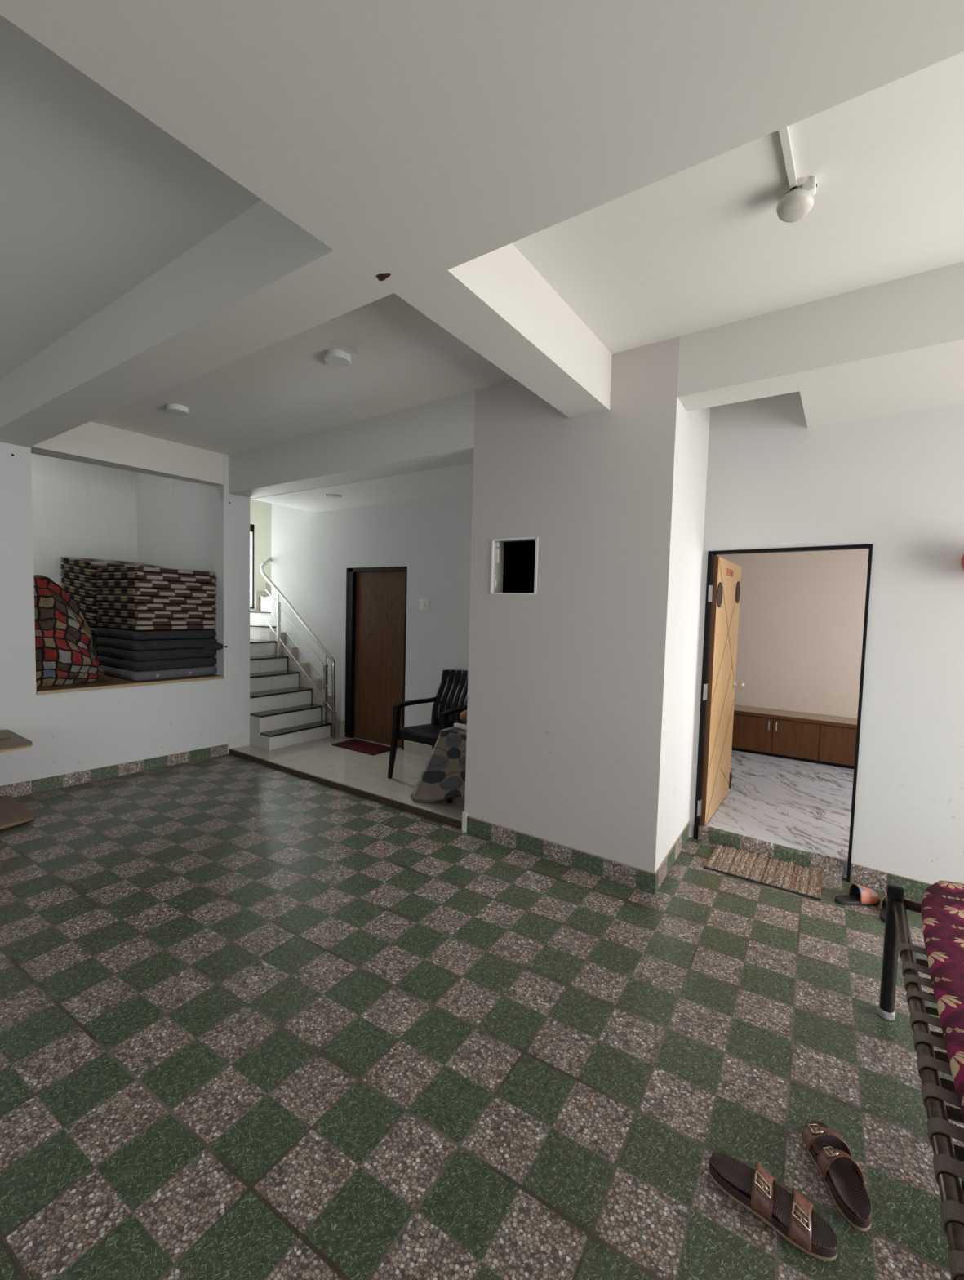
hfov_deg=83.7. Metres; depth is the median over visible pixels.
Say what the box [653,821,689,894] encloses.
baseboard
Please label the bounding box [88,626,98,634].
mattress
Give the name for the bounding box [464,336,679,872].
wall
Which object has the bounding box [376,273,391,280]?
rusty hole
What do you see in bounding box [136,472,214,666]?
wall
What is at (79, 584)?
mattress
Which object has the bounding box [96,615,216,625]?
mattress
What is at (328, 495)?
recessed light
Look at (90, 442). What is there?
beam
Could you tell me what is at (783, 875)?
striped rug
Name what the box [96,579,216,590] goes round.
mattress
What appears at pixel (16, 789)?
baseboard
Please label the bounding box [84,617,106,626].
mattress
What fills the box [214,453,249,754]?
wall pier
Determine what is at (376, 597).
door
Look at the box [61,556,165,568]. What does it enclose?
mattress
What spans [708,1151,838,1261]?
sandal
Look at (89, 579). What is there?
mattress
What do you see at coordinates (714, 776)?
door
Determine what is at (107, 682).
shelf board
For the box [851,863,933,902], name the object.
baseboard
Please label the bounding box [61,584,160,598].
mattress
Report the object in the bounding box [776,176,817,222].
light fixture
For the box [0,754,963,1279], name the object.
floor
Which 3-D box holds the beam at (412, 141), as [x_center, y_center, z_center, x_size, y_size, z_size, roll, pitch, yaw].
[-1.684,-1.355,-0.549,8.700,0.400,5.676,4,4,34]
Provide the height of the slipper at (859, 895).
0.102 m
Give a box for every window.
[249,524,253,608]
[489,536,537,594]
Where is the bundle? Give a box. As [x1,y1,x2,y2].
[33,574,104,687]
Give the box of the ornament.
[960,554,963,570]
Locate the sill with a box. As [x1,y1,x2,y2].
[692,824,843,879]
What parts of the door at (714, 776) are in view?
panel, knob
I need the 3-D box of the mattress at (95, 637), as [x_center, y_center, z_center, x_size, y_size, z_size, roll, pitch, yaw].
[-4.080,0.065,5.997,0.822,0.453,0.798,4,4,34]
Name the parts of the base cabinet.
cabinet door, cabinet door, cabinet door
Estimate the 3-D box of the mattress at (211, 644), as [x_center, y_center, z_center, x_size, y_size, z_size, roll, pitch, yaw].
[-3.213,0.043,5.399,1.031,0.140,0.804,4,4,34]
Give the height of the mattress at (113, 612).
0.064 m
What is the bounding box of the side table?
[446,732,463,803]
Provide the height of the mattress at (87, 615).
0.147 m
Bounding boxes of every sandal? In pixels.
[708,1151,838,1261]
[801,1119,871,1231]
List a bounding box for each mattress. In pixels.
[60,563,104,576]
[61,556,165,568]
[61,570,108,583]
[61,577,111,591]
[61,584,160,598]
[66,591,154,605]
[72,600,109,613]
[79,608,102,619]
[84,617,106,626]
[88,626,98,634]
[91,634,102,666]
[94,626,216,639]
[96,571,216,582]
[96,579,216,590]
[96,595,216,604]
[96,602,216,610]
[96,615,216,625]
[96,635,228,651]
[96,645,216,660]
[97,566,215,575]
[97,587,216,597]
[97,608,216,617]
[97,622,216,630]
[97,654,217,671]
[99,664,217,680]
[920,880,963,1122]
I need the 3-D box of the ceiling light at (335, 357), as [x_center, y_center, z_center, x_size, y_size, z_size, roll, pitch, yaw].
[-0.844,-1.641,3.141,0.156,0.038,0.156,4,4,34]
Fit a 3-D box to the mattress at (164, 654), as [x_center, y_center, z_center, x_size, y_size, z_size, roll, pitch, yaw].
[-3.276,0.111,5.442,0.887,0.099,0.806,4,4,34]
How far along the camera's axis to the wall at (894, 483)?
3.04 m
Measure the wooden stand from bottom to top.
0.558 m
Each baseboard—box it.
[0,743,227,797]
[228,734,249,749]
[404,740,432,756]
[466,816,654,893]
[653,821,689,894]
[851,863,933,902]
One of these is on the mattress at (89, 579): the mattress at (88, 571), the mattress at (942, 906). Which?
the mattress at (88, 571)
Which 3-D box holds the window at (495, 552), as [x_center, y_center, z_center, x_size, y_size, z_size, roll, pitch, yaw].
[0.209,-0.474,3.468,0.348,0.362,0.030,4,4,34]
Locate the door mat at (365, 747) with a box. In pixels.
[331,738,390,755]
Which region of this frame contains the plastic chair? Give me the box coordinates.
[387,670,467,778]
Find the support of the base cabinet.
on the floor at (806, 806)
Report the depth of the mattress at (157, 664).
5.13 m
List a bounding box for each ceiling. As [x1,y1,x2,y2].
[0,14,963,455]
[250,462,473,511]
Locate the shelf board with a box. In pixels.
[35,674,224,694]
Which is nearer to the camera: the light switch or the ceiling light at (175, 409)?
the ceiling light at (175, 409)
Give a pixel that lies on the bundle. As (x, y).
(65, 653)
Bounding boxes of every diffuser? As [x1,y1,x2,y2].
[166,408,188,415]
[324,355,350,367]
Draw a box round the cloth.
[453,722,466,730]
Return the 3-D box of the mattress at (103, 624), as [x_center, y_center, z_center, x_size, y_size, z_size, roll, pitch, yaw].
[-3.269,-0.144,5.431,0.869,0.039,0.779,4,4,34]
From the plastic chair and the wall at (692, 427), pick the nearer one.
the wall at (692, 427)
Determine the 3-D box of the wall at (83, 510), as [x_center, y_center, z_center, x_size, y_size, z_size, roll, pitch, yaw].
[-4.900,-0.698,5.552,0.120,3.600,2.420,4,4,34]
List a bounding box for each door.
[345,566,407,750]
[693,543,872,882]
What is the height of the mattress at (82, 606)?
0.146 m
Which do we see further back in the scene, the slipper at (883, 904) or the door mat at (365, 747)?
the door mat at (365, 747)
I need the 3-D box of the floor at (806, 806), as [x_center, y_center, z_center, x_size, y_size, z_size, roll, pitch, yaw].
[2.735,1.363,4.732,4.500,0.190,3.000,4,4,34]
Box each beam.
[0,0,963,447]
[31,421,224,486]
[228,390,475,498]
[394,243,612,417]
[676,261,963,428]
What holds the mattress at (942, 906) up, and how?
on the bed
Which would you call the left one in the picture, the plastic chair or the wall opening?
the plastic chair
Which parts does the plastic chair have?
leg, armrest, seat, leg, backrest, armrest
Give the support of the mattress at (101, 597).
on the mattress at (126, 606)
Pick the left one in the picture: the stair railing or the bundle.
the bundle
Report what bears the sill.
attached to the wall at (894, 483)
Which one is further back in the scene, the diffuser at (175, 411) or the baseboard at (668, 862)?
the diffuser at (175, 411)
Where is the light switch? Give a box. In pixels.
[420,599,428,610]
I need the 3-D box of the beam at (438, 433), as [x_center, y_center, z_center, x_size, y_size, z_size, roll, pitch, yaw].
[-1.218,-1.663,4.592,3.061,0.565,0.316,4,4,34]
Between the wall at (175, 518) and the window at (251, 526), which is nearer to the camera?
the wall at (175, 518)
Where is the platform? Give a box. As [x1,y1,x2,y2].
[231,735,464,821]
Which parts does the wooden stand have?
plate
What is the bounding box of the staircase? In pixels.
[249,582,344,750]
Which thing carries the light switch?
attached to the wall at (313, 553)
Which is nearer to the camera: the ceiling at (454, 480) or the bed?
the bed
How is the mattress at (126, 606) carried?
on the mattress at (113, 612)
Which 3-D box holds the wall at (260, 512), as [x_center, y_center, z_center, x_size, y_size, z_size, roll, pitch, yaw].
[-2.571,-1.776,7.050,2.200,5.700,2.600,4,4,34]
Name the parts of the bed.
leg, post, rail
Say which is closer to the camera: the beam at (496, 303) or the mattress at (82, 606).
the beam at (496, 303)
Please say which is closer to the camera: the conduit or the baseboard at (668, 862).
the conduit
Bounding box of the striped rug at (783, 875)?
[703,844,823,900]
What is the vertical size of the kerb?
0.052 m
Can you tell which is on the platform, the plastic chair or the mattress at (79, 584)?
the plastic chair
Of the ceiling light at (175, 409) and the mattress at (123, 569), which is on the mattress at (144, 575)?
the mattress at (123, 569)
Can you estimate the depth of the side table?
4.16 m
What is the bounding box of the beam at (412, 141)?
[0,0,963,447]
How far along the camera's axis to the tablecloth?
4.08 m
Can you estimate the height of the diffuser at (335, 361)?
0.004 m
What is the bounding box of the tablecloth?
[410,723,466,803]
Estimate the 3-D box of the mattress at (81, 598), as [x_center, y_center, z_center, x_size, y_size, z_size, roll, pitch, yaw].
[-4.060,-0.455,5.963,0.800,0.146,0.769,4,4,34]
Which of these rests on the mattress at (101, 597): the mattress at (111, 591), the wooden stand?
the mattress at (111, 591)
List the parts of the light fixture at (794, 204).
mounting plate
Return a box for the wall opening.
[502,540,535,593]
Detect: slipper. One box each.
[835,883,879,906]
[880,895,887,922]
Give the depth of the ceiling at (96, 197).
2.12 m
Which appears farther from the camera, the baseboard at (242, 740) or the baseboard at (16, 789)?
the baseboard at (242, 740)
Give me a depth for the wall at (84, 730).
4.37 m
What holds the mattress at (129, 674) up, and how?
on the shelf board
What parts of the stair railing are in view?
post, post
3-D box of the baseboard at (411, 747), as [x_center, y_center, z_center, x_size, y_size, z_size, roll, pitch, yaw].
[-0.144,1.150,5.173,1.620,0.110,0.008,4,4,34]
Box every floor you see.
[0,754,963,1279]
[688,750,853,878]
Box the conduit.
[777,125,797,190]
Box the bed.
[877,880,963,1279]
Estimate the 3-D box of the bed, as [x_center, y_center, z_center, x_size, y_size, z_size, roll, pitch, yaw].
[1.391,1.273,1.006,0.964,0.535,2.106,4,4,34]
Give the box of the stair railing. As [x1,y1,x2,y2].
[260,556,336,738]
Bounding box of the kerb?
[228,748,462,829]
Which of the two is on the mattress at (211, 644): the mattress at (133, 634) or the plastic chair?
the mattress at (133, 634)
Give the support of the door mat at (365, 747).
on the platform
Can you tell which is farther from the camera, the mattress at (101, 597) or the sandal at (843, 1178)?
the mattress at (101, 597)
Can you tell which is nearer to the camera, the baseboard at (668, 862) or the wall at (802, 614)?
the baseboard at (668, 862)
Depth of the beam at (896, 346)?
2.53 m
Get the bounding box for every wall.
[0,441,223,786]
[31,453,137,587]
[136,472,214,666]
[249,497,271,639]
[271,493,472,746]
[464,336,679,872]
[654,398,710,872]
[688,391,963,884]
[716,548,869,718]
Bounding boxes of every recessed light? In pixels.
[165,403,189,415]
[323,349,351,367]
[324,493,341,498]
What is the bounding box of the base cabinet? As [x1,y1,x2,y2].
[731,704,857,768]
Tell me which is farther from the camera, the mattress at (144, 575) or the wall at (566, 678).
the mattress at (144, 575)
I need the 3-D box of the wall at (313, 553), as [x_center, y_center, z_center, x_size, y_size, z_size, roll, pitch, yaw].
[-0.913,-1.602,5.695,4.120,5.600,0.160,4,4,34]
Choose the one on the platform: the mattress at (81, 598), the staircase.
the staircase
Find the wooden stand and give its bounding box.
[0,729,35,829]
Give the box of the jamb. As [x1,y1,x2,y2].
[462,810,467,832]
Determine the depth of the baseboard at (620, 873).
3.30 m
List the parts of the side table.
leg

